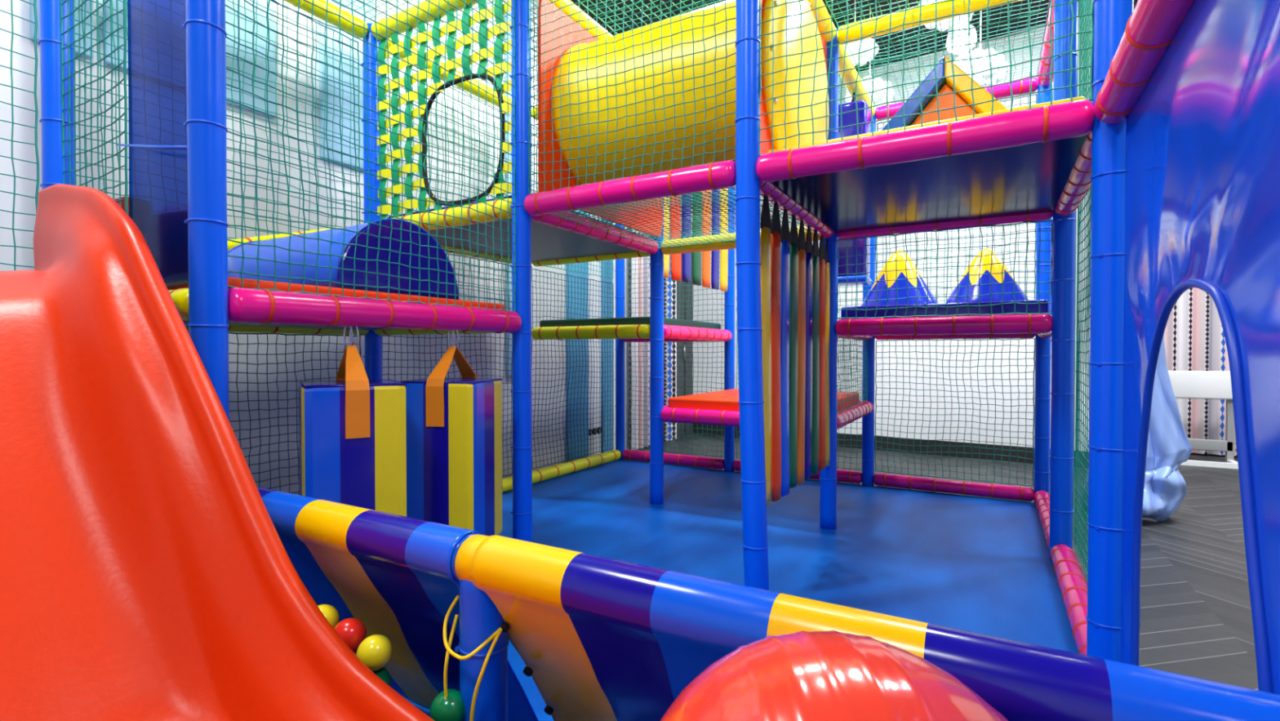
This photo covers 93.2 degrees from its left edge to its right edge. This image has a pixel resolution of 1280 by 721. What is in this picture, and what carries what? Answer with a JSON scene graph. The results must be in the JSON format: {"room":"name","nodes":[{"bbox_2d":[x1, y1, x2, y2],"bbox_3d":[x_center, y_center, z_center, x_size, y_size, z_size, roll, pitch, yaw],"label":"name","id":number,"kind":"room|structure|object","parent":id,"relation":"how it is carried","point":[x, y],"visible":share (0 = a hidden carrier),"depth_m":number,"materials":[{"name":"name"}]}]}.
{"room":"indoor playground","nodes":[
{"label":"indoor playground","id":0,"kind":"room"},
{"bbox_2d":[0,0,681,494],"bbox_3d":[-2.273,-1.122,3.388,0.150,4.410,11.600,0,1,30],"label":"wall","id":1,"kind":"structure","parent":0,"point":[24,256],"depth_m":3.61,"materials":[{"name":"white"}]},
{"bbox_2d":[29,0,93,58],"bbox_3d":[-2.569,-2.262,2.683,0.030,1.750,0.210,0,1,30],"label":"wall panel","id":2,"kind":"object","parent":1,"relation":"attached to","point":[76,4],"visible":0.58,"depth_m":2.73,"materials":[{"name":"blue"}]},
{"bbox_2d":[102,0,275,118],"bbox_3d":[-2.301,-2.268,3.145,0.030,1.750,0.780,0,1,30],"label":"wall panel","id":3,"kind":"object","parent":1,"relation":"attached to","point":[248,68],"visible":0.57,"depth_m":3.34,"materials":[{"name":"blue"}]},
{"bbox_2d":[318,0,373,169],"bbox_3d":[-1.876,-2.203,3.877,0.030,1.900,0.370,0,1,30],"label":"wall panel","id":4,"kind":"object","parent":1,"relation":"attached to","point":[345,50],"visible":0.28,"depth_m":3.84,"materials":[{"name":"blue"}]},
{"bbox_2d":[504,11,512,375],"bbox_3d":[-1.090,-1.422,5.241,0.030,3.100,0.200,0,1,30],"label":"wall panel","id":5,"kind":"object","parent":1,"relation":"attached to","point":[507,341],"visible":0.23,"depth_m":5.17,"materials":[{"name":"blue"}]},
{"bbox_2d":[565,209,588,462],"bbox_3d":[-0.625,-0.983,6.047,0.030,4.000,0.350,0,1,30],"label":"wall panel","id":6,"kind":"object","parent":1,"relation":"attached to","point":[580,407],"visible":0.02,"depth_m":6.02,"materials":[{"name":"blue"}]},
{"bbox_2d":[596,426,601,433],"bbox_3d":[-0.432,0.742,6.415,0.018,0.072,0.072,0,1,30],"label":"wall socket","id":7,"kind":"object","parent":1,"relation":"attached to","point":[598,429],"visible":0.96,"depth_m":6.40,"materials":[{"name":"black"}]},
{"bbox_2d":[601,218,613,453],"bbox_3d":[-0.353,-0.989,6.513,0.030,4.000,0.190,0,1,30],"label":"wall panel","id":8,"kind":"object","parent":1,"relation":"attached to","point":[605,350],"visible":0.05,"depth_m":6.50,"materials":[{"name":"blue"}]},
{"bbox_2d":[629,204,676,449],"bbox_3d":[0.175,-0.795,7.290,0.076,3.610,1.100,0,1,30],"label":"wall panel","id":9,"kind":"object","parent":1,"relation":"hanging from","point":[639,310],"visible":0.25,"depth_m":7.08,"materials":[{"name":"white"}]},
{"bbox_2d":[676,232,693,438],"bbox_3d":[0.601,-0.346,8.113,0.082,2.730,0.480,0,1,30],"label":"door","id":10,"kind":"structure","parent":1,"relation":"in","point":[681,386],"depth_m":8.09,"materials":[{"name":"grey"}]},
{"bbox_2d":[571,0,1137,75],"bbox_3d":[2.156,-3.360,2.171,10.500,0.100,14.000,0,1,30],"label":"ceiling","id":11,"kind":"structure","parent":0,"point":[582,7],"depth_m":5.92,"materials":[{"name":"white paint"}]},
{"bbox_2d":[844,0,879,66],"bbox_3d":[1.969,-3.020,5.525,0.408,0.672,0.172,0,1,14],"label":"lamp","id":12,"kind":"object","parent":11,"relation":"hanging from","point":[868,42],"visible":0.26,"depth_m":5.48,"materials":[{"name":"white"}]},
{"bbox_2d":[845,5,893,110],"bbox_3d":[2.182,-2.862,5.747,0.438,0.993,0.192,0,1,17],"label":"lamp","id":13,"kind":"object","parent":11,"relation":"hanging from","point":[869,86],"visible":0.3,"depth_m":5.70,"materials":[{"name":"white"}]},
{"bbox_2d":[917,0,973,31],"bbox_3d":[2.652,-3.104,5.240,0.473,0.496,0.202,0,1,15],"label":"lamp","id":14,"kind":"object","parent":11,"relation":"hanging from","point":[925,2],"visible":0.22,"depth_m":5.21,"materials":[{"name":"white"}]},
{"bbox_2d":[945,14,977,53],"bbox_3d":[2.656,-2.951,4.998,0.240,0.796,0.240,0,1,30],"label":"lamp","id":15,"kind":"object","parent":11,"relation":"hanging from","point":[963,24],"visible":0.72,"depth_m":4.93,"materials":[{"name":"white plastic"}]},
{"bbox_2d":[953,10,1008,86],"bbox_3d":[2.879,-2.824,5.113,0.453,1.052,0.192,0,1,15],"label":"lamp","id":16,"kind":"object","parent":11,"relation":"hanging from","point":[994,62],"visible":0.56,"depth_m":5.07,"materials":[{"name":"white"}]},
{"bbox_2d":[691,15,1092,451],"bbox_3d":[2.628,-1.173,7.135,4.561,4.410,0.120,1,1,34],"label":"wall","id":17,"kind":"structure","parent":0,"point":[880,380],"depth_m":6.60,"materials":[{"name":"white paint"}]},
{"bbox_2d":[692,423,1088,467],"bbox_3d":[2.598,0.953,7.100,4.541,0.160,0.020,1,1,34],"label":"baseboard","id":18,"kind":"structure","parent":17,"relation":"attached to","point":[720,428],"depth_m":6.65,"materials":[{"name":"black"}]},
{"bbox_2d":[542,434,1258,689],"bbox_3d":[1.507,1.144,2.610,12.000,0.100,14.000,0,1,30],"label":"floor","id":19,"kind":"structure","parent":0,"point":[1196,616],"depth_m":3.21,"materials":[{"name":"grey wood"}]},
{"bbox_2d":[38,0,1194,662],"bbox_3d":[-0.051,-0.475,2.868,3.734,3.131,5.738,0,1,30],"label":"climbing frame","id":20,"kind":"object","parent":19,"relation":"on","point":[1036,164],"visible":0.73,"depth_m":2.65,"materials":[{"name":"blue plastic"}]},
{"bbox_2d":[0,0,39,270],"bbox_3d":[-2.774,-1.076,1.889,0.021,1.698,1.318,0,1,30],"label":"safety net","id":21,"kind":"object","parent":20,"relation":"attached to","point":[34,39],"visible":0.75,"depth_m":2.41,"materials":[{"name":"teal fabric"}]},
{"bbox_2d":[60,0,128,214],"bbox_3d":[-2.082,-1.100,2.299,0.592,1.662,0.013,0,1,30],"label":"safety net","id":22,"kind":"object","parent":20,"relation":"attached to","point":[124,62],"visible":0.6,"depth_m":2.29,"materials":[{"name":"teal fabric"}]},
{"bbox_2d":[116,143,186,149],"bbox_3d":[-1.597,-0.700,1.967,0.453,0.087,0.033,0,1,26],"label":"tie","id":23,"kind":"object","parent":20,"relation":"attached to","point":[153,147],"visible":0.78,"depth_m":1.92,"materials":[{"name":"blue plastic"}]},
{"bbox_2d":[127,0,188,285],"bbox_3d":[-1.605,-1.078,2.023,0.500,1.660,0.011,0,1,30],"label":"sheet","id":24,"kind":"object","parent":20,"relation":"hanging from","point":[157,36],"visible":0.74,"depth_m":2.02,"materials":[{"name":"blue plastic"}]},
{"bbox_2d":[74,0,360,239],"bbox_3d":[-2.057,-1.093,3.123,0.022,1.698,1.365,0,1,30],"label":"safety net","id":25,"kind":"object","parent":20,"relation":"attached to","point":[233,3],"visible":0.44,"depth_m":3.28,"materials":[{"name":"teal fabric"}]},
{"bbox_2d":[187,331,360,494],"bbox_3d":[-2.057,0.403,3.143,0.022,1.102,1.364,0,1,30],"label":"safety net","id":26,"kind":"object","parent":20,"relation":"attached to","point":[257,334],"visible":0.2,"depth_m":3.29,"materials":[{"name":"teal fabric"}]},
{"bbox_2d":[166,276,504,309],"bbox_3d":[-1.493,-0.245,2.807,1.085,0.082,1.338,0,1,30],"label":"mat","id":27,"kind":"object","parent":20,"relation":"on","point":[235,282],"visible":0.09,"depth_m":2.32,"materials":[{"name":"orange"}]},
{"bbox_2d":[114,195,128,215],"bbox_3d":[-2.062,-0.465,2.441,0.175,0.364,0.100,0,1,30],"label":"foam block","id":28,"kind":"object","parent":27,"relation":"on","point":[122,202],"visible":0.09,"depth_m":2.36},
{"bbox_2d":[227,217,458,299],"bbox_3d":[-1.458,-0.449,2.860,1.025,0.320,0.628,0,1,30],"label":"bolster","id":29,"kind":"object","parent":27,"relation":"on","point":[234,264],"visible":0.66,"depth_m":2.57,"materials":[{"name":"blue plastic"}]},
{"bbox_2d":[298,325,406,516],"bbox_3d":[-1.097,0.328,2.304,0.342,0.941,0.366,0,1,-31],"label":"bag","id":30,"kind":"object","parent":20,"relation":"hanging from","point":[353,426],"visible":0.66,"depth_m":2.16,"materials":[{"name":"blue plastic"}]},
{"bbox_2d":[225,0,515,311],"bbox_3d":[-0.975,-1.084,2.494,0.018,1.698,1.364,0,1,30],"label":"safety net","id":31,"kind":"object","parent":20,"relation":"on","point":[428,1],"visible":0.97,"depth_m":2.43,"materials":[{"name":"teal fabric"}]},
{"bbox_2d":[334,0,417,22],"bbox_3d":[-1.468,-2.048,2.825,1.110,0.021,1.462,0,1,30],"label":"safety net","id":32,"kind":"object","parent":20,"relation":"attached to","point":[335,0],"visible":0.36,"depth_m":3.51,"materials":[{"name":"teal fabric"}]},
{"bbox_2d":[376,0,511,219],"bbox_3d":[-1.129,-1.399,3.418,1.098,1.101,0.026,0,1,30],"label":"woven panel","id":33,"kind":"object","parent":20,"relation":"attached to","point":[382,55],"visible":0.75,"depth_m":3.48,"materials":[{"name":"green"}]},
{"bbox_2d":[385,56,511,218],"bbox_3d":[-1.330,-1.382,4.380,0.017,1.155,1.374,0,1,30],"label":"safety net","id":34,"kind":"object","parent":20,"relation":"attached to","point":[430,114],"visible":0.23,"depth_m":4.39,"materials":[{"name":"teal fabric"}]},
{"bbox_2d":[400,329,502,536],"bbox_3d":[-0.843,0.339,2.741,0.341,0.976,0.365,0,1,8],"label":"bag","id":35,"kind":"object","parent":20,"relation":"hanging from","point":[454,425],"visible":0.84,"depth_m":2.58,"materials":[{"name":"blue plastic"}]},
{"bbox_2d":[398,0,538,106],"bbox_3d":[-0.737,-2.063,4.083,1.109,0.025,1.472,0,1,30],"label":"safety net","id":36,"kind":"object","parent":20,"relation":"attached to","point":[494,0],"visible":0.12,"depth_m":3.92,"materials":[{"name":"teal fabric"}]},
{"bbox_2d":[382,253,613,476],"bbox_3d":[-0.976,0.075,5.009,0.032,1.707,2.785,0,1,30],"label":"safety net","id":37,"kind":"object","parent":20,"relation":"attached to","point":[459,268],"visible":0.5,"depth_m":5.30,"materials":[{"name":"teal fabric"}]},
{"bbox_2d":[387,195,642,235],"bbox_3d":[-0.762,-0.861,4.056,1.085,0.080,1.348,0,1,30],"label":"mat","id":38,"kind":"object","parent":20,"relation":"on","point":[509,196],"visible":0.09,"depth_m":3.55,"materials":[{"name":"plastic"}]},
{"bbox_2d":[531,126,613,279],"bbox_3d":[-0.605,-1.399,5.618,0.014,1.154,1.324,0,1,30],"label":"safety net","id":39,"kind":"object","parent":20,"relation":"attached to","point":[602,262],"visible":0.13,"depth_m":5.75,"materials":[{"name":"teal fabric"}]},
{"bbox_2d":[530,0,653,239],"bbox_3d":[-0.240,-1.401,3.745,0.025,1.099,1.374,0,1,30],"label":"safety net","id":40,"kind":"object","parent":20,"relation":"on","point":[533,11],"visible":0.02,"depth_m":3.21,"materials":[{"name":"teal fabric"}]},
{"bbox_2d":[540,316,720,328],"bbox_3d":[-0.041,-0.289,5.305,1.085,0.100,1.298,0,1,30],"label":"mat","id":41,"kind":"object","parent":20,"relation":"on","point":[629,320],"visible":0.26,"depth_m":4.79,"materials":[{"name":"teal"}]},
{"bbox_2d":[528,0,736,194],"bbox_3d":[-0.081,-1.388,2.811,1.138,1.099,0.022,0,1,30],"label":"safety net","id":42,"kind":"object","parent":20,"relation":"on","point":[615,1],"visible":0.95,"depth_m":2.81,"materials":[{"name":"teal fabric"}]},
{"bbox_2d":[577,0,724,34],"bbox_3d":[0.310,-2.056,3.474,1.136,0.024,1.472,0,1,30],"label":"safety net","id":43,"kind":"object","parent":20,"relation":"attached to","point":[578,0],"visible":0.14,"depth_m":3.56,"materials":[{"name":"teal fabric"}]},
{"bbox_2d":[626,190,724,457],"bbox_3d":[0.342,-0.533,5.960,1.112,2.896,0.024,0,1,30],"label":"safety net","id":44,"kind":"object","parent":20,"relation":"attached to","point":[640,259],"visible":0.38,"depth_m":5.96,"materials":[{"name":"teal fabric"}]},
{"bbox_2d":[547,186,813,248],"bbox_3d":[0.285,-0.815,3.449,1.139,0.055,1.375,0,1,30],"label":"safety net","id":45,"kind":"object","parent":20,"relation":"attached to","point":[677,197],"visible":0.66,"depth_m":3.45,"materials":[{"name":"teal fabric"}]},
{"bbox_2d":[537,0,828,237],"bbox_3d":[0.351,-1.390,3.402,1.260,1.087,1.340,0,1,30],"label":"tunnel","id":46,"kind":"object","parent":20,"relation":"attached to","point":[809,43],"visible":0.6,"depth_m":2.99,"materials":[{"name":"yellow plastic"}]},
{"bbox_2d":[760,0,828,149],"bbox_3d":[0.841,-1.383,3.090,0.100,1.080,1.080,0,1,30],"label":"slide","id":47,"kind":"object","parent":46,"relation":"attached to","point":[809,43],"depth_m":2.79,"materials":[{"name":"yellow plastic"}]},
{"bbox_2d":[663,188,728,291],"bbox_3d":[0.470,-1.294,4.978,0.038,1.343,1.352,0,1,30],"label":"curtain","id":48,"kind":"object","parent":20,"relation":"hanging from","point":[710,264],"visible":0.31,"depth_m":4.97,"materials":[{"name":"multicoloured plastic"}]},
{"bbox_2d":[667,388,858,411],"bbox_3d":[1.006,0.321,4.705,1.112,0.105,1.298,0,1,30],"label":"mat","id":49,"kind":"object","parent":20,"relation":"on","point":[727,399],"visible":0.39,"depth_m":4.36,"materials":[{"name":"orange"}]},
{"bbox_2d":[760,195,830,506],"bbox_3d":[0.863,-0.045,3.236,0.038,1.402,1.316,0,1,30],"label":"curtain","id":50,"kind":"object","parent":20,"relation":"hanging from","point":[795,277],"visible":0.93,"depth_m":3.07,"materials":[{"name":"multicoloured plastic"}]},
{"bbox_2d":[736,203,862,470],"bbox_3d":[1.387,-0.524,5.349,1.139,2.896,0.033,0,1,30],"label":"safety net","id":51,"kind":"object","parent":20,"relation":"attached to","point":[839,293],"visible":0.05,"depth_m":5.15,"materials":[{"name":"teal fabric"}]},
{"bbox_2d":[838,75,851,104],"bbox_3d":[1.031,-2.078,4.715,1.136,0.021,1.422,0,1,30],"label":"safety net","id":52,"kind":"object","parent":20,"relation":"attached to","point":[838,76],"visible":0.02,"depth_m":4.69,"materials":[{"name":"teal fabric"}]},
{"bbox_2d":[836,337,868,412],"bbox_3d":[1.534,0.089,4.395,0.018,0.508,1.324,0,1,30],"label":"safety net","id":53,"kind":"object","parent":20,"relation":"attached to","point":[844,338],"visible":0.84,"depth_m":4.44,"materials":[{"name":"teal fabric"}]},
{"bbox_2d":[837,92,871,286],"bbox_3d":[1.553,-1.263,4.447,0.260,1.404,0.240,0,1,30],"label":"bag","id":54,"kind":"object","parent":20,"relation":"hanging from","point":[864,115],"visible":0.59,"depth_m":4.35,"materials":[{"name":"blue plastic"}]},
{"bbox_2d":[825,0,938,27],"bbox_3d":[1.359,-2.045,2.865,1.114,0.016,1.472,0,1,30],"label":"safety net","id":55,"kind":"object","parent":20,"relation":"attached to","point":[917,2],"visible":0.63,"depth_m":3.54,"materials":[{"name":"teal fabric"}]},
{"bbox_2d":[759,0,1093,156],"bbox_3d":[0.964,-1.380,2.196,1.116,1.099,0.017,0,1,30],"label":"safety net","id":56,"kind":"object","parent":20,"relation":"on","point":[1071,2],"visible":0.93,"depth_m":2.20,"materials":[{"name":"teal fabric"}]},
{"bbox_2d":[766,96,1086,153],"bbox_3d":[1.333,-0.845,2.838,1.090,0.082,1.348,0,1,30],"label":"mat","id":57,"kind":"object","parent":20,"relation":"on","point":[1078,98],"visible":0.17,"depth_m":2.21,"materials":[{"name":"yellow"}]},
{"bbox_2d":[881,56,1007,130],"bbox_3d":[1.451,-1.114,2.889,0.804,0.453,0.520,0,1,30],"label":"roof","id":58,"kind":"object","parent":57,"relation":"on","point":[945,85],"visible":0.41,"depth_m":2.69,"materials":[{"name":"orange plastic"}]},
{"bbox_2d":[836,219,1052,319],"bbox_3d":[1.699,-0.500,3.471,1.116,0.503,0.012,0,1,30],"label":"safety net","id":59,"kind":"object","parent":20,"relation":"on","point":[1015,224],"visible":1,"depth_m":3.44,"materials":[{"name":"teal fabric"}]},
{"bbox_2d":[840,299,1048,319],"bbox_3d":[2.055,-0.282,4.087,1.090,0.120,1.298,0,1,30],"label":"mat","id":60,"kind":"object","parent":20,"relation":"on","point":[1007,308],"visible":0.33,"depth_m":3.49,"materials":[{"name":"blue plastic"}]},
{"bbox_2d":[861,249,937,306],"bbox_3d":[1.781,-0.553,4.162,0.524,0.420,0.466,0,1,30],"label":"cone","id":61,"kind":"object","parent":60,"relation":"on","point":[911,273],"visible":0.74,"depth_m":4.04,"materials":[{"name":"blue plastic"}]},
{"bbox_2d":[945,248,1028,302],"bbox_3d":[2.181,-0.523,3.815,0.485,0.370,0.446,0,1,30],"label":"cone","id":62,"kind":"object","parent":60,"relation":"on","point":[996,268],"visible":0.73,"depth_m":3.70,"materials":[{"name":"blue plastic"}]},
{"bbox_2d":[846,0,1049,107],"bbox_3d":[2.080,-2.064,4.106,1.115,0.023,1.423,0,1,30],"label":"safety net","id":63,"kind":"object","parent":20,"relation":"attached to","point":[1031,2],"visible":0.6,"depth_m":4.03,"materials":[{"name":"teal fabric"}]},
{"bbox_2d":[874,337,1035,486],"bbox_3d":[2.435,0.381,4.751,1.116,1.102,0.018,0,1,30],"label":"safety net","id":64,"kind":"object","parent":20,"relation":"attached to","point":[944,340],"visible":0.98,"depth_m":4.72,"materials":[{"name":"teal fabric"}]},
{"bbox_2d":[875,93,1037,301],"bbox_3d":[2.437,-1.115,4.735,1.116,1.698,0.022,0,1,30],"label":"safety net","id":65,"kind":"object","parent":20,"relation":"attached to","point":[1036,101],"visible":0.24,"depth_m":4.69,"materials":[{"name":"teal fabric"}]},
{"bbox_2d":[1072,0,1079,539],"bbox_3d":[2.619,-0.502,3.756,0.020,2.896,1.325,0,1,30],"label":"safety net","id":66,"kind":"object","parent":20,"relation":"attached to","point":[1077,1],"visible":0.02,"depth_m":3.19,"materials":[{"name":"teal fabric"}]},
{"bbox_2d":[1074,0,1133,574],"bbox_3d":[1.903,-0.485,2.513,0.020,2.896,1.375,0,1,30],"label":"safety net","id":67,"kind":"object","parent":20,"relation":"attached to","point":[1084,21],"visible":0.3,"depth_m":2.90,"materials":[{"name":"teal fabric"}]},
{"bbox_2d":[1120,0,1279,694],"bbox_3d":[0.773,0.191,0.640,0.051,1.863,2.780,0,1,30],"label":"panel","id":68,"kind":"object","parent":20,"relation":"attached to","point":[1202,176],"visible":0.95,"depth_m":1.06,"materials":[{"name":"blue plastic"}]},
{"bbox_2d":[404,459,1079,720],"bbox_3d":[0.239,1.069,3.391,3.623,0.030,4.470,0,1,30],"label":"floor mat","id":69,"kind":"object","parent":19,"relation":"on","point":[971,563],"visible":0.36,"depth_m":3.51,"materials":[{"name":"plastic"}]},
{"bbox_2d":[257,486,1279,720],"bbox_3d":[-0.217,0.728,1.370,2.376,0.707,0.402,0,1,30],"label":"barrier","id":70,"kind":"object","parent":69,"relation":"on","point":[599,638],"visible":0.76,"depth_m":1.18,"materials":[{"name":"blue plastic"}]},
{"bbox_3d":[-0.797,0.876,1.506,0.078,0.078,0.078,0,1,30],"label":"ball","id":71,"kind":"object","parent":70,"relation":"in","visible":0},
{"bbox_3d":[-0.785,0.800,1.502,0.078,0.078,0.078,0,1,30],"label":"ball","id":72,"kind":"object","parent":71,"relation":"on","visible":0},
{"bbox_3d":[-0.792,0.723,1.501,0.078,0.078,0.078,0,1,30],"label":"ball","id":73,"kind":"object","parent":72,"relation":"on","visible":0},
{"bbox_2d":[317,604,339,627],"bbox_3d":[-0.790,0.647,1.503,0.078,0.078,0.078,0,1,30],"label":"ball","id":74,"kind":"object","parent":73,"relation":"on","point":[330,612],"visible":0.44,"depth_m":1.49,"materials":[{"name":"yellow plastic"}]},
{"bbox_3d":[-0.698,0.815,1.453,0.078,0.078,0.078,0,1,30],"label":"ball","id":75,"kind":"object","parent":70,"relation":"in","visible":0},
{"bbox_3d":[-0.701,0.738,1.459,0.078,0.078,0.078,0,1,30],"label":"ball","id":76,"kind":"object","parent":75,"relation":"on","visible":0},
{"bbox_2d":[333,617,366,651],"bbox_3d":[-0.701,0.662,1.458,0.078,0.078,0.078,0,1,30],"label":"ball","id":77,"kind":"object","parent":76,"relation":"on","point":[353,631],"visible":0.63,"depth_m":1.44,"materials":[{"name":"red plastic"}]},
{"bbox_3d":[-0.620,0.833,1.408,0.078,0.078,0.078,0,1,30],"label":"ball","id":78,"kind":"object","parent":70,"relation":"in","visible":0},
{"bbox_2d":[372,666,391,685],"bbox_3d":[-0.623,0.757,1.414,0.078,0.078,0.078,0,1,30],"label":"ball","id":79,"kind":"object","parent":78,"relation":"on","point":[383,673],"visible":0.16,"depth_m":1.41,"materials":[{"name":"green plastic"}]},
{"bbox_2d":[355,634,392,671],"bbox_3d":[-0.618,0.681,1.410,0.078,0.078,0.078,0,1,30],"label":"ball","id":80,"kind":"object","parent":79,"relation":"on","point":[375,651],"visible":0.91,"depth_m":1.39,"materials":[{"name":"yellow plastic"}]},
{"bbox_3d":[-0.411,0.891,1.282,0.078,0.078,0.078,0,1,30],"label":"ball","id":81,"kind":"object","parent":70,"relation":"in","visible":0},
{"bbox_3d":[-0.398,0.815,1.278,0.078,0.078,0.078,0,1,30],"label":"ball","id":82,"kind":"object","parent":81,"relation":"on","visible":0},
{"bbox_2d":[429,688,465,720],"bbox_3d":[-0.404,0.739,1.280,0.078,0.078,0.078,0,1,30],"label":"ball","id":83,"kind":"object","parent":82,"relation":"on","point":[451,708],"visible":0.87,"depth_m":1.26,"materials":[{"name":"green plastic"}]},
{"bbox_2d":[1080,335,1192,520],"bbox_3d":[3.383,0.183,4.087,0.626,1.785,0.439,0,1,30],"label":"draped cloth","id":84,"kind":"object","parent":19,"relation":"on","point":[1169,446],"visible":0.44,"depth_m":4.07,"materials":[{"name":"blue"}]},
{"bbox_2d":[1163,287,1237,456],"bbox_3d":[6.412,-0.683,6.447,2.600,3.410,0.066,0,1,30],"label":"curtain","id":85,"kind":"object","parent":19,"relation":"on","point":[1194,340],"visible":0.15,"depth_m":6.63,"materials":[{"name":"white fabric"}]},
{"bbox_2d":[1168,370,1238,469],"bbox_3d":[5.499,0.575,6.187,0.900,0.940,0.310,0,1,30],"label":"bench","id":86,"kind":"object","parent":19,"relation":"on","point":[1198,384],"visible":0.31,"depth_m":6.10,"materials":[{"name":"white"}]},
{"bbox_3d":[-1.463,1.026,0.483,3.400,0.195,2.340,0,1,30],"label":"floor cushion","id":87,"kind":"object","parent":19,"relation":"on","visible":0},
{"bbox_2d":[0,183,434,720],"bbox_3d":[-1.308,0.174,1.075,2.341,1.503,1.100,0,1,30],"label":"slide","id":88,"kind":"object","parent":87,"relation":"on","point":[147,573],"visible":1,"depth_m":1.38,"materials":[{"name":"red plastic"}]},
{"bbox_2d":[660,630,1008,720],"bbox_3d":[0.209,0.531,0.619,0.464,0.466,0.464,-1,1,-44],"label":"exercise ball","id":89,"kind":"object","parent":87,"relation":"on","point":[800,675],"visible":1,"depth_m":0.59,"materials":[{"name":"red plastic"}]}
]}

